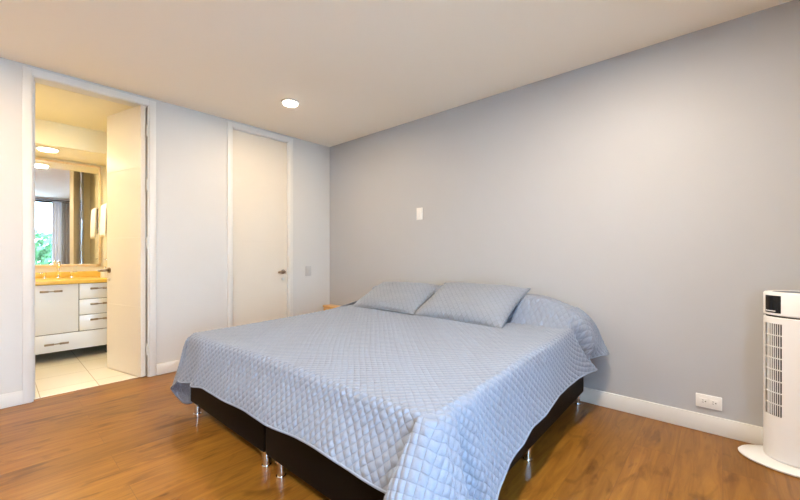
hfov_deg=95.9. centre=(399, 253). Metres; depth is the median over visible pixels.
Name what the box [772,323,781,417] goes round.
vent grille
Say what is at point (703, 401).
receptacle
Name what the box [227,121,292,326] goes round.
door
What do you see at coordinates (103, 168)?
wall
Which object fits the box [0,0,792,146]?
ceiling
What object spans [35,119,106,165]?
ceiling
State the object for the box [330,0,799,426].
wall
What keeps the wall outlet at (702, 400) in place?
attached to the wall at (652, 192)
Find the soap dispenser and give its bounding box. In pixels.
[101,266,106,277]
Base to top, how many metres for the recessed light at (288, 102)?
0.028 m
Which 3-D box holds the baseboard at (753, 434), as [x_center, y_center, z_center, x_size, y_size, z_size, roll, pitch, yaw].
[0.925,1.046,3.086,4.950,0.108,0.014,0,0,42]
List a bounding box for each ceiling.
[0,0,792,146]
[35,83,132,132]
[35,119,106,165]
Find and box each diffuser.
[38,147,57,152]
[283,100,296,106]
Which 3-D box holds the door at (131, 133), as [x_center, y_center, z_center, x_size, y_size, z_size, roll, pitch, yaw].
[-2.711,-0.139,3.153,0.609,2.478,0.837,0,0,42]
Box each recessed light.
[35,146,59,152]
[281,98,298,106]
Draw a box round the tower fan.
[738,290,799,477]
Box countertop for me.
[35,271,106,285]
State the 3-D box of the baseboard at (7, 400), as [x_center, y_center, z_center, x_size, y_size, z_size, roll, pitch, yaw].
[-2.580,1.050,2.853,0.014,0.100,4.986,0,0,42]
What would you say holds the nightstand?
on the floor
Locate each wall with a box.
[0,57,329,394]
[35,156,106,272]
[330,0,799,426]
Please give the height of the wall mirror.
1.210 m
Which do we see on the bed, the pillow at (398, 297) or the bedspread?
the bedspread
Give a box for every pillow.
[352,281,442,314]
[414,282,530,327]
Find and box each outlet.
[696,393,721,410]
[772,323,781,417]
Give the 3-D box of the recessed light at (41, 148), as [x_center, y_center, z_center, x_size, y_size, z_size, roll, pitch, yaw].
[-3.620,-1.071,3.710,0.190,0.028,0.190,0,0,42]
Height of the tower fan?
0.903 m
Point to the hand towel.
(103, 215)
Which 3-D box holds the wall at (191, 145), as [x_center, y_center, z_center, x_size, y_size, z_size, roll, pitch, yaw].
[-2.626,-0.150,2.902,0.120,2.700,5.240,0,0,42]
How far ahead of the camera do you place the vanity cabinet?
3.75 m
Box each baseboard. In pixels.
[0,360,179,408]
[580,387,762,444]
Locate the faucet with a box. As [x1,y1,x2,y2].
[38,261,76,278]
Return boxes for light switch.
[305,266,310,275]
[417,208,422,219]
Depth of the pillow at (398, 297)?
3.25 m
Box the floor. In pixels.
[0,345,799,499]
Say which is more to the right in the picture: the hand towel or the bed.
the bed
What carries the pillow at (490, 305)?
on the bedspread
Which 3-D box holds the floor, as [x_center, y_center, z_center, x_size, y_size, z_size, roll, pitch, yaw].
[-1.455,1.148,1.864,6.890,0.104,5.000,0,0,42]
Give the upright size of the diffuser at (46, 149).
0.027 m
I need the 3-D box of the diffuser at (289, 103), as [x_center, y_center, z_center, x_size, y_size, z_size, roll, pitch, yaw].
[-1.011,-1.385,3.325,0.124,0.027,0.124,0,0,42]
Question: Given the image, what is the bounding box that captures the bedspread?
[170,285,609,499]
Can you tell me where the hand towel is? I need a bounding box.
[100,203,106,236]
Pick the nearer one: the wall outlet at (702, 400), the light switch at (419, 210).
the wall outlet at (702, 400)
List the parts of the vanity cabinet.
pull handle, pull handle, cabinet door, drawer, drawer, drawer, drawer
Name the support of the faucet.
on the countertop
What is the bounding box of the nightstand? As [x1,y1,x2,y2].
[323,304,339,309]
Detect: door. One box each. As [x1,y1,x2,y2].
[22,66,155,403]
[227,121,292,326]
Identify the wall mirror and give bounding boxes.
[35,157,100,266]
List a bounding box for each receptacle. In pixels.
[700,398,707,404]
[710,400,717,406]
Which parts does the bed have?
leg, leg, leg, leg, leg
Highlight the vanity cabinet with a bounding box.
[35,282,106,354]
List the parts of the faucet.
spout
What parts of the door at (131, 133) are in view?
lever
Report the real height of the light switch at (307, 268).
0.124 m
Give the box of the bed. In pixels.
[191,376,583,499]
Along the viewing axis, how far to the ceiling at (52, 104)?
3.27 m
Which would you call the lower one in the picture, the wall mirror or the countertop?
the countertop

